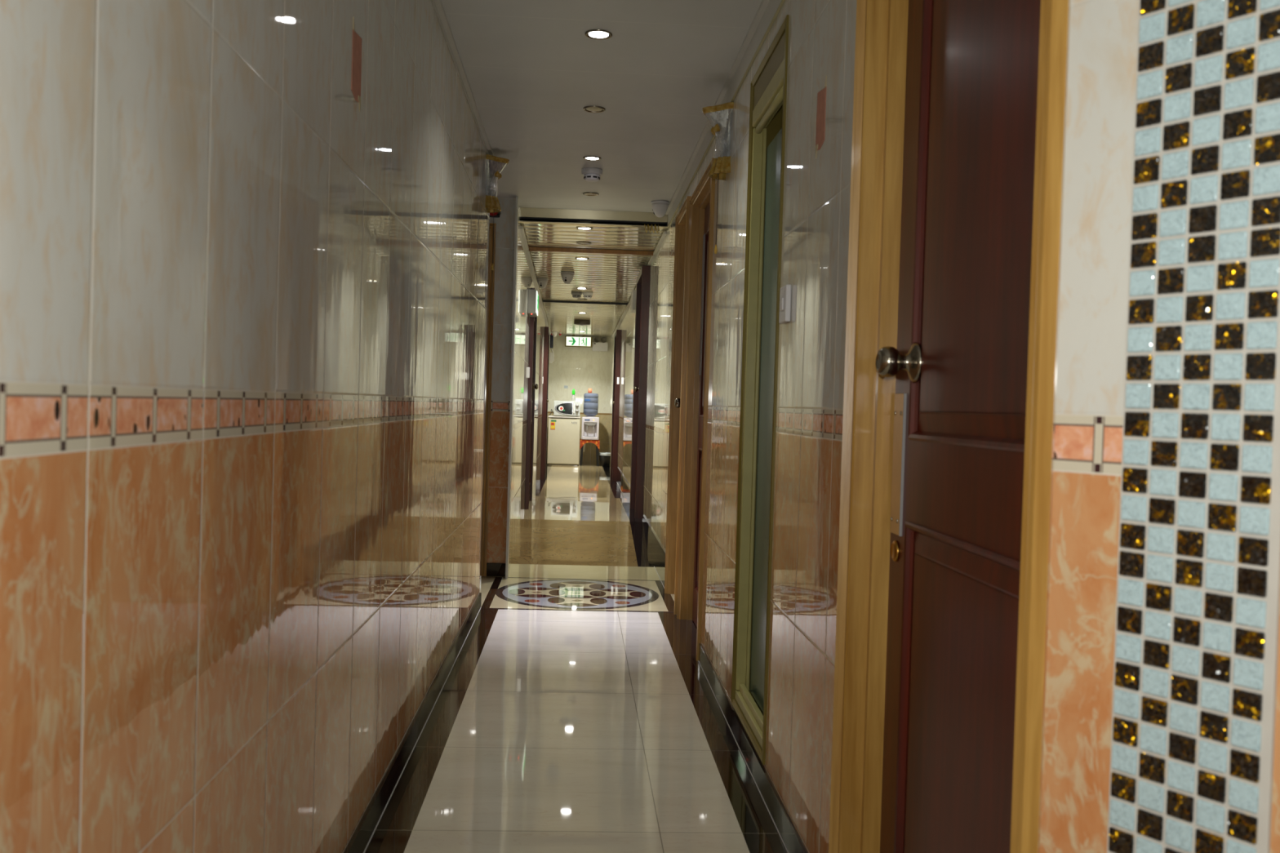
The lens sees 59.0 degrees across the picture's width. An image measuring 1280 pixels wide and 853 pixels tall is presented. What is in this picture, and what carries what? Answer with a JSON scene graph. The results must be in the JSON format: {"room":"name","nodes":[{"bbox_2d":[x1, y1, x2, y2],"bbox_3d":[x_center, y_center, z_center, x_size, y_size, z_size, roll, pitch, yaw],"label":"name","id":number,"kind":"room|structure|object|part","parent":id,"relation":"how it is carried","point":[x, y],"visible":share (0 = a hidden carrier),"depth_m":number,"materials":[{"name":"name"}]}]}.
{"room":"hotel corridor","nodes":[
{"label":"hotel corridor","id":0,"kind":"room"},
{"bbox_2d":[0,0,489,852],"bbox_3d":[-0.972,-0.263,1.845,0.850,2.400,7.200,2,1,-3],"label":"wall","id":1,"kind":"structure","parent":0,"point":[243,305],"depth_m":1.45,"materials":[{"name":"tile"}]},
{"bbox_2d":[351,16,361,111],"bbox_3d":[-0.553,-0.705,2.210,0.001,0.160,0.092,2,1,-3],"label":"paper strip","id":2,"kind":"object","parent":1,"relation":"attached to","point":[357,39],"visible":1,"depth_m":2.21,"materials":[{"name":"paper"}]},
{"bbox_2d":[343,592,481,852],"bbox_3d":[-0.581,0.911,1.963,0.012,0.072,7.047,2,1,-3],"label":"baseboard","id":3,"kind":"structure","parent":1,"relation":"attached to","point":[361,838],"depth_m":3.08,"materials":[{"name":"tile"}]},
{"bbox_2d":[431,0,493,155],"bbox_3d":[-0.515,-1.200,1.951,0.020,0.025,7.000,2,1,-3],"label":"trim","id":4,"kind":"structure","parent":1,"relation":"attached to","point":[437,5],"depth_m":3.92,"materials":[{"name":"white paint"}]},
{"bbox_2d":[484,154,509,270],"bbox_3d":[-0.664,-0.984,5.263,0.101,0.517,0.202,2,1,-3],"label":"wall lamp","id":5,"kind":"object","parent":1,"relation":"attached to","point":[495,165],"visible":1,"depth_m":5.22,"materials":[{"name":"clear glass"}]},
{"bbox_3d":[-0.664,-1.143,5.260,0.092,0.162,0.184,2,1,-3],"label":"lamp shade","id":6,"kind":"part","parent":5,"relation":"part of","materials":[{"name":"clear glass"}]},
{"bbox_2d":[486,197,515,563],"bbox_3d":[-1.230,-0.357,6.497,1.000,2.400,0.120,2,1,-3],"label":"wall","id":7,"kind":"structure","parent":0,"point":[505,223],"depth_m":6.46,"materials":[{"name":"tile"}]},
{"bbox_2d":[480,222,496,576],"bbox_3d":[-1.195,-0.160,6.487,0.690,2.010,0.130,2,1,-3],"label":"door","id":8,"kind":"structure","parent":7,"relation":"in","point":[491,256],"depth_m":6.45,"materials":[{"name":"brown wood"}]},
{"bbox_2d":[489,204,500,217],"bbox_3d":[-0.835,-1.229,6.419,0.080,0.080,0.042,2,1,-3],"label":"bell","id":9,"kind":"object","parent":7,"relation":"attached to","point":[495,214],"visible":0.13,"depth_m":6.43,"materials":[{"name":"red plastic"}]},
{"bbox_2d":[486,562,505,576],"bbox_3d":[-0.823,0.819,6.476,0.115,0.075,0.012,2,1,-3],"label":"baseboard","id":10,"kind":"structure","parent":7,"relation":"attached to","point":[492,569],"depth_m":6.47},
{"bbox_2d":[505,196,519,578],"bbox_3d":[-0.725,-0.215,6.421,0.012,2.150,0.104,2,1,-3],"label":"trim","id":11,"kind":"structure","parent":7,"relation":"attached to","point":[517,197],"depth_m":6.38,"materials":[{"name":"white paint"}]},
{"bbox_2d":[508,205,550,570],"bbox_3d":[-1.156,-0.466,12.520,0.105,2.400,11.900,2,1,-4],"label":"wall","id":12,"kind":"structure","parent":0,"point":[525,278],"depth_m":7.92,"materials":[{"name":"tile"}]},
{"bbox_2d":[524,288,537,509],"bbox_3d":[-0.881,-0.226,9.334,0.059,1.745,0.840,2,1,-4],"label":"door","id":13,"kind":"structure","parent":12,"relation":"in","point":[532,386],"depth_m":8.93,"materials":[{"name":"brown wood"}]},
{"bbox_3d":[-0.910,0.223,9.341,0.005,0.545,0.540,2,1,-4],"label":"panel","id":14,"kind":"part","parent":13,"relation":"part of","materials":[{"name":"red wood"}]},
{"bbox_3d":[-0.887,-0.549,9.326,0.005,0.700,0.540,2,1,-4],"label":"panel","id":15,"kind":"part","parent":13,"relation":"part of","materials":[{"name":"red wood"}]},
{"bbox_3d":[-0.891,-0.340,9.631,0.048,0.060,0.060,2,1,-4],"label":"knob","id":16,"kind":"part","parent":13,"relation":"part of","materials":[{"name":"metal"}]},
{"bbox_2d":[527,288,538,316],"bbox_3d":[-0.807,-0.927,8.562,0.069,0.181,0.380,2,1,-4],"label":"exit sign","id":17,"kind":"object","parent":12,"relation":"attached to","point":[533,296],"visible":1,"depth_m":8.37,"materials":[{"name":"grey plastic"}]},
{"bbox_2d":[520,226,551,334],"bbox_3d":[-1.062,-1.319,12.358,0.018,0.016,11.000,2,1,-4],"label":"trim","id":18,"kind":"structure","parent":12,"relation":"attached to","point":[522,228],"depth_m":8.88,"materials":[{"name":"white paint"}]},
{"bbox_2d":[540,326,550,479],"bbox_3d":[-1.190,-0.289,14.274,0.059,1.880,0.840,2,1,-4],"label":"door","id":19,"kind":"structure","parent":12,"relation":"in","point":[546,347],"depth_m":13.86,"materials":[{"name":"brown wood"}]},
{"bbox_2d":[549,334,553,348],"bbox_3d":[-1.368,-1.320,17.529,0.049,0.210,0.200,2,1,-4],"label":"control box","id":20,"kind":"object","parent":12,"relation":"attached to","point":[551,346],"visible":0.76,"depth_m":17.43,"materials":[{"name":"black plastic"}]},
{"bbox_2d":[549,348,554,363],"bbox_3d":[-1.367,-1.098,17.553,0.067,0.225,0.100,2,1,-4],"label":"wall telephone","id":21,"kind":"object","parent":12,"relation":"attached to","point":[551,354],"visible":1,"depth_m":17.50,"materials":[{"name":"white plastic"}]},
{"bbox_2d":[364,564,786,852],"bbox_3d":[-0.076,0.998,2.670,3.000,0.101,8.700,2,1,-3],"label":"floor","id":22,"kind":"structure","parent":0,"point":[576,712],"depth_m":3.38,"materials":[{"name":"tile"}]},
{"bbox_2d":[546,334,612,464],"bbox_3d":[-0.979,-0.562,18.016,1.400,2.400,0.100,2,1,-3],"label":"wall","id":23,"kind":"structure","parent":0,"point":[582,369],"depth_m":17.97,"materials":[{"name":"paint"}]},
{"bbox_2d":[591,337,608,351],"bbox_3d":[-0.632,-1.306,17.931,0.244,0.221,0.076,2,1,-3],"label":"emergency light","id":24,"kind":"object","parent":23,"relation":"attached to","point":[597,345],"visible":1,"depth_m":17.89,"materials":[{"name":"white plastic"}]},
{"bbox_2d":[511,463,653,567],"bbox_3d":[-0.714,0.720,12.547,1.240,0.256,11.100,2,1,-3],"label":"floor","id":25,"kind":"structure","parent":0,"point":[576,515],"depth_m":8.07,"materials":[{"name":"tile"}]},
{"bbox_2d":[546,415,580,465],"bbox_3d":[-1.182,0.214,17.576,0.492,0.752,0.506,2,1,-3],"label":"fridge","id":26,"kind":"object","parent":25,"relation":"on","point":[563,432],"visible":1,"depth_m":17.33,"materials":[{"name":"white plastic"}]},
{"bbox_2d":[549,400,580,416],"bbox_3d":[-1.158,-0.277,17.462,0.466,0.234,0.347,2,1,-3],"label":"microwave","id":27,"kind":"object","parent":26,"relation":"on","point":[562,408],"visible":1,"depth_m":17.31,"materials":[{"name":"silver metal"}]},
{"bbox_2d":[571,389,575,400],"bbox_3d":[-1.026,-0.485,17.474,0.060,0.188,0.060,2,1,-3],"label":"squeeze bottle","id":28,"kind":"object","parent":27,"relation":"on","point":[573,397],"visible":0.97,"depth_m":17.45,"materials":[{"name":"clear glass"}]},
{"bbox_2d":[579,444,599,466],"bbox_3d":[-0.781,0.406,17.549,0.302,0.395,0.272,2,1,-3],"label":"stool","id":29,"kind":"object","parent":25,"relation":"on","point":[582,447],"visible":0.66,"depth_m":17.42,"materials":[{"name":"plastic"}]},
{"bbox_3d":[-0.897,0.416,17.418,0.057,0.372,0.022,2,1,-3],"label":"leg","id":30,"kind":"part","parent":29,"relation":"part of","materials":[{"name":"plastic"}]},
{"bbox_2d":[579,439,599,449],"bbox_3d":[-0.779,0.282,17.551,0.300,0.162,0.293,2,1,-3],"label":"cloth","id":31,"kind":"object","parent":29,"relation":"on","point":[597,442],"visible":0.99,"depth_m":17.40,"materials":[{"name":"orange fabric"}]},
{"bbox_2d":[581,416,599,439],"bbox_3d":[-0.770,0.021,17.524,0.264,0.360,0.268,2,1,-3],"label":"water dispenser","id":32,"kind":"object","parent":31,"relation":"on","point":[590,424],"visible":1,"depth_m":17.40,"materials":[{"name":"grey plastic"}]},
{"bbox_2d":[583,422,596,425],"bbox_3d":[-0.763,-0.041,17.424,0.200,0.053,0.046,2,1,-3],"label":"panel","id":33,"kind":"object","parent":32,"relation":"attached to","point":[584,423],"depth_m":17.40,"materials":[{"name":"grey plastic"}]},
{"bbox_2d":[583,393,598,416],"bbox_3d":[-0.760,-0.338,17.531,0.232,0.356,0.232,2,1,-3],"label":"water bottle","id":34,"kind":"object","parent":32,"relation":"on","point":[590,400],"visible":1,"depth_m":17.44,"materials":[{"name":"blue plastic"}]},
{"bbox_3d":[-0.653,0.423,17.431,0.057,0.372,0.022,2,1,-3],"label":"leg","id":35,"kind":"part","parent":29,"relation":"part of","materials":[{"name":"plastic"}]},
{"bbox_2d":[599,452,609,466],"bbox_3d":[-0.536,0.508,17.506,0.218,0.206,0.216,2,1,-3],"label":"waste bin","id":36,"kind":"object","parent":25,"relation":"on","point":[604,457],"visible":0.84,"depth_m":17.43,"materials":[{"name":"plastic"}]},
{"bbox_2d":[520,217,667,336],"bbox_3d":[-0.645,-1.369,12.395,1.200,0.080,11.127,2,1,-3],"label":"ceiling","id":37,"kind":"structure","parent":0,"point":[611,278],"depth_m":8.85,"materials":[{"name":"metal"}]},
{"bbox_2d":[536,277,548,288],"bbox_3d":[-0.849,-1.244,9.845,0.103,0.087,0.103,2,1,-3],"label":"dome camera","id":38,"kind":"object","parent":37,"relation":"attached to","point":[542,282],"visible":1,"depth_m":9.81,"materials":[{"name":"white plastic"}]},
{"bbox_2d":[551,331,557,337],"bbox_3d":[-1.292,-1.397,17.131,0.091,0.077,0.091,2,1,-3],"label":"dome camera","id":39,"kind":"object","parent":37,"relation":"attached to","point":[554,333],"visible":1,"depth_m":17.10,"materials":[{"name":"white plastic"}]},
{"bbox_2d":[560,271,574,284],"bbox_3d":[-0.598,-1.222,9.319,0.114,0.096,0.114,2,1,-3],"label":"dome camera","id":40,"kind":"object","parent":37,"relation":"attached to","point":[567,277],"visible":1,"depth_m":9.28,"materials":[{"name":"white plastic"}]},
{"bbox_2d":[571,291,582,297],"bbox_3d":[-0.614,-1.273,10.960,0.106,0.056,0.106,2,1,-3],"label":"smoke detector","id":41,"kind":"object","parent":37,"relation":"attached to","point":[575,294],"visible":1,"depth_m":10.93,"materials":[{"name":"grey plastic"}]},
{"bbox_2d":[564,334,592,347],"bbox_3d":[-0.969,-1.346,17.836,0.430,0.184,0.068,2,1,-3],"label":"exit sign","id":42,"kind":"object","parent":37,"relation":"attached to","point":[570,341],"visible":1,"depth_m":17.81,"materials":[{"name":"white plastic"}]},
{"bbox_2d":[573,320,590,325],"bbox_3d":[-0.749,-1.341,14.657,0.212,0.066,0.212,2,1,-3],"label":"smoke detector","id":43,"kind":"object","parent":37,"relation":"attached to","point":[581,322],"visible":1,"depth_m":14.57,"materials":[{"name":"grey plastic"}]},
{"bbox_2d":[574,257,589,260],"bbox_3d":[-0.430,-1.245,8.406,0.104,0.006,0.104,2,1,-3],"label":"recessed light","id":44,"kind":"object","parent":37,"relation":"in","point":[579,258],"visible":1,"depth_m":8.41,"materials":[{"name":"metal"}]},
{"bbox_2d":[576,241,591,244],"bbox_3d":[-0.376,-1.228,7.588,0.104,0.006,0.104,2,1,-3],"label":"recessed light","id":45,"kind":"object","parent":37,"relation":"in","point":[577,242],"visible":1,"depth_m":7.58,"materials":[{"name":"metal"}]},
{"bbox_2d":[576,226,592,230],"bbox_3d":[-0.341,-1.216,6.949,0.104,0.006,0.104,2,1,-3],"label":"recessed light","id":46,"kind":"object","parent":37,"relation":"in","point":[577,228],"visible":1,"depth_m":6.94,"materials":[{"name":"metal"}]},
{"bbox_2d":[582,292,593,298],"bbox_3d":[-0.507,-1.270,10.965,0.106,0.056,0.106,2,1,-3],"label":"smoke detector","id":47,"kind":"object","parent":37,"relation":"attached to","point":[586,295],"visible":1,"depth_m":10.93,"materials":[{"name":"white plastic"}]},
{"bbox_2d":[644,224,658,232],"bbox_3d":[0.070,-1.194,6.835,0.091,0.053,0.015,2,1,-3],"label":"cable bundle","id":48,"kind":"object","parent":37,"relation":"hanging from","point":[644,224],"visible":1,"depth_m":6.83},
{"bbox_2d":[440,0,761,212],"bbox_3d":[-0.003,-1.278,2.529,3.000,0.140,8.500,2,1,-3],"label":"ceiling","id":49,"kind":"structure","parent":0,"point":[531,68],"depth_m":4.11,"materials":[{"name":"white paint"}]},
{"bbox_2d":[582,191,599,195],"bbox_3d":[-0.270,-1.281,6.240,0.088,0.006,0.088,2,1,-3],"label":"recessed light","id":50,"kind":"object","parent":49,"relation":"in","point":[588,193],"visible":1,"depth_m":6.23,"materials":[{"name":"metal"}]},
{"bbox_2d":[581,167,602,182],"bbox_3d":[-0.238,-1.242,5.602,0.106,0.056,0.106,2,1,-3],"label":"smoke detector","id":51,"kind":"object","parent":49,"relation":"attached to","point":[590,174],"visible":1,"depth_m":5.57,"materials":[{"name":"white plastic"}]},
{"bbox_2d":[582,155,601,160],"bbox_3d":[-0.225,-1.263,5.331,0.086,0.006,0.086,2,1,-3],"label":"recessed light","id":52,"kind":"object","parent":49,"relation":"in","point":[585,157],"visible":1,"depth_m":5.32,"materials":[{"name":"metal"}]},
{"bbox_2d":[582,105,605,112],"bbox_3d":[-0.180,-1.245,4.443,0.088,0.006,0.088,2,1,-3],"label":"recessed light","id":53,"kind":"object","parent":49,"relation":"in","point":[591,108],"visible":1,"depth_m":4.44,"materials":[{"name":"metal"}]},
{"bbox_2d":[584,29,612,39],"bbox_3d":[-0.130,-1.227,3.544,0.086,0.006,0.086,2,1,-3],"label":"recessed light","id":54,"kind":"object","parent":49,"relation":"in","point":[601,35],"visible":1,"depth_m":3.54,"materials":[{"name":"metal"}]},
{"bbox_2d":[650,200,669,217],"bbox_3d":[0.113,-1.231,6.422,0.105,0.089,0.105,2,1,-3],"label":"dome camera","id":55,"kind":"object","parent":49,"relation":"attached to","point":[660,207],"visible":1,"depth_m":6.39,"materials":[{"name":"white plastic"}]},
{"bbox_2d":[608,0,1070,852],"bbox_3d":[0.051,-0.376,9.614,0.120,2.400,16.835,2,1,-3],"label":"wall","id":56,"kind":"structure","parent":0,"point":[822,33],"depth_m":2.67,"materials":[{"name":"tile"}]},
{"bbox_2d":[542,300,627,305],"bbox_3d":[-0.579,-1.308,11.957,0.928,0.019,0.030,2,1,-3],"label":"trim","id":57,"kind":"structure","parent":56,"relation":"attached to","point":[549,301],"depth_m":11.94,"materials":[{"name":"plastic"}]},
{"bbox_2d":[527,246,653,255],"bbox_3d":[-0.341,-1.220,7.880,0.898,0.028,0.040,2,1,-3],"label":"trim","id":58,"kind":"structure","parent":56,"relation":"attached to","point":[531,248],"depth_m":7.86,"materials":[{"name":"brown wood"}]},
{"bbox_2d":[519,207,667,222],"bbox_3d":[-0.278,-1.267,6.776,0.890,0.055,0.010,2,1,-3],"label":"trim","id":59,"kind":"structure","parent":56,"relation":"attached to","point":[523,211],"depth_m":6.77,"materials":[{"name":"metal"}]},
{"bbox_2d":[609,329,621,481],"bbox_3d":[-0.310,-0.266,14.422,0.062,1.880,0.840,2,1,-3],"label":"door","id":60,"kind":"structure","parent":56,"relation":"in","point":[617,338],"depth_m":14.01,"materials":[{"name":"brown wood"}]},
{"bbox_2d":[631,289,635,312],"bbox_3d":[-0.034,-1.077,9.743,0.075,0.170,0.260,2,1,-3],"label":"junction box","id":61,"kind":"object","parent":56,"relation":"attached to","point":[633,292],"visible":0.49,"depth_m":9.61,"materials":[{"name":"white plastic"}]},
{"bbox_2d":[611,231,666,337],"bbox_3d":[-0.145,-1.292,12.387,0.018,0.016,11.000,2,1,-3],"label":"trim","id":62,"kind":"structure","parent":56,"relation":"attached to","point":[664,233],"depth_m":8.06,"materials":[{"name":"white paint"}]},
{"bbox_2d":[629,265,650,518],"bbox_3d":[-0.004,-0.264,8.880,0.062,1.890,0.840,2,1,-3],"label":"door","id":63,"kind":"structure","parent":56,"relation":"in","point":[642,283],"depth_m":8.47,"materials":[{"name":"brown wood"}]},
{"bbox_2d":[664,195,691,614],"bbox_3d":[0.242,-0.102,5.746,0.130,2.007,0.634,2,1,-3],"label":"door","id":64,"kind":"structure","parent":56,"relation":"in","point":[682,222],"depth_m":6.01,"materials":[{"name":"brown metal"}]},
{"bbox_3d":[0.215,-0.123,5.947,0.068,0.070,0.070,2,1,-3],"label":"knob","id":65,"kind":"part","parent":64,"relation":"part of","materials":[{"name":"metal"}]},
{"bbox_2d":[676,158,715,661],"bbox_3d":[0.286,-0.070,4.897,0.118,1.976,0.902,2,1,-3],"label":"door","id":66,"kind":"structure","parent":56,"relation":"in","point":[701,202],"depth_m":5.29,"materials":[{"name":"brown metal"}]},
{"bbox_3d":[0.282,0.430,4.907,0.012,0.655,0.591,2,1,-3],"label":"panel","id":67,"kind":"part","parent":66,"relation":"part of","materials":[{"name":"red wood"}]},
{"bbox_3d":[0.308,-0.459,4.891,0.012,0.845,0.591,2,1,-3],"label":"panel","id":68,"kind":"part","parent":66,"relation":"part of","materials":[{"name":"red wood"}]},
{"bbox_2d":[616,466,808,852],"bbox_3d":[0.042,0.734,8.026,0.010,0.240,11.810,2,1,-3],"label":"baseboard","id":69,"kind":"structure","parent":56,"relation":"attached to","point":[790,837],"depth_m":3.27,"materials":[{"name":"tile"}]},
{"bbox_2d":[702,102,733,253],"bbox_3d":[0.263,-0.874,4.034,0.101,0.517,0.202,2,1,-3],"label":"wall lamp","id":70,"kind":"object","parent":56,"relation":"attached to","point":[720,116],"visible":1,"depth_m":3.99,"materials":[{"name":"clear glass"}]},
{"bbox_3d":[0.270,-0.632,4.035,0.013,0.034,0.013,2,1,-3],"label":"cord pull","id":71,"kind":"part","parent":70,"relation":"part of","materials":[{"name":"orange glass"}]},
{"bbox_3d":[0.276,-0.797,4.034,0.002,0.300,0.006,2,1,23],"label":"pull cord","id":72,"kind":"part","parent":70,"relation":"part of","materials":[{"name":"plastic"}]},
{"bbox_3d":[0.272,-1.033,4.031,0.092,0.162,0.184,2,1,-3],"label":"lamp shade","id":73,"kind":"part","parent":70,"relation":"part of","materials":[{"name":"clear glass"}]},
{"bbox_2d":[665,0,785,227],"bbox_3d":[0.313,-1.180,3.995,0.022,0.090,5.590,2,1,-3],"label":"trim","id":74,"kind":"structure","parent":56,"relation":"attached to","point":[767,11],"depth_m":3.85,"materials":[{"name":"white paint"}]},
{"bbox_2d":[731,14,789,764],"bbox_3d":[0.391,-0.093,3.215,0.126,1.930,0.600,2,1,-3],"label":"window","id":75,"kind":"structure","parent":56,"relation":"in","point":[768,85],"depth_m":3.43,"materials":[{"name":"glass"}]},
{"bbox_3d":[0.331,0.825,3.230,0.042,0.049,0.559,2,1,-3],"label":"sill","id":76,"kind":"part","parent":75,"relation":"part of","materials":[{"name":"green metal"}]},
{"bbox_3d":[0.381,-0.013,3.207,0.006,1.670,0.542,2,1,-3],"label":"pane","id":77,"kind":"part","parent":75,"relation":"part of","materials":[{"name":"glass"}]},
{"bbox_3d":[0.380,-0.925,3.189,0.046,0.071,0.542,2,1,-3],"label":"rail","id":78,"kind":"part","parent":75,"relation":"part of","materials":[{"name":"green metal"}]},
{"bbox_2d":[778,284,791,324],"bbox_3d":[0.356,-0.301,2.793,0.018,0.090,0.086,2,1,-3],"label":"light switch","id":79,"kind":"object","parent":56,"relation":"attached to","point":[785,291],"visible":1,"depth_m":2.75,"materials":[{"name":"white plastic"}]},
{"bbox_2d":[814,75,826,158],"bbox_3d":[0.393,-0.671,2.463,0.001,0.160,0.092,2,1,-3],"label":"paper strip","id":80,"kind":"object","parent":56,"relation":"attached to","point":[821,95],"visible":1,"depth_m":2.46,"materials":[{"name":"paper"}]},
{"bbox_2d":[828,0,1068,852],"bbox_3d":[0.466,-0.049,1.662,0.130,2.065,0.890,2,1,-3],"label":"door","id":81,"kind":"structure","parent":56,"relation":"in","point":[958,123],"depth_m":1.75,"materials":[{"name":"brown wood"}]},
{"bbox_3d":[0.437,-0.110,1.925,0.068,0.070,0.070,2,1,-3],"label":"knob","id":82,"kind":"part","parent":81,"relation":"part of","materials":[{"name":"metal"}]},
{"bbox_3d":[0.467,0.496,1.673,0.012,0.655,0.561,2,1,-3],"label":"panel","id":83,"kind":"part","parent":81,"relation":"part of","materials":[{"name":"red wood"}]},
{"bbox_3d":[0.494,-0.434,1.656,0.012,0.925,0.561,2,1,-3],"label":"panel","id":84,"kind":"part","parent":81,"relation":"part of","materials":[{"name":"red wood"}]},
{"bbox_2d":[1106,0,1279,852],"bbox_3d":[0.533,-0.082,1.072,0.006,2.155,0.159,1,1,-33],"label":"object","id":85,"kind":"structure","parent":56,"relation":"attached to","point":[1197,606],"depth_m":1.07,"materials":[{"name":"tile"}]},
{"bbox_2d":[1039,0,1279,852],"bbox_3d":[0.779,-0.192,0.813,0.120,2.400,1.020,1,1,-33],"label":"wall pillar","id":86,"kind":"structure","parent":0,"point":[1104,33],"depth_m":1.18,"materials":[{"name":"tile"}]}
]}

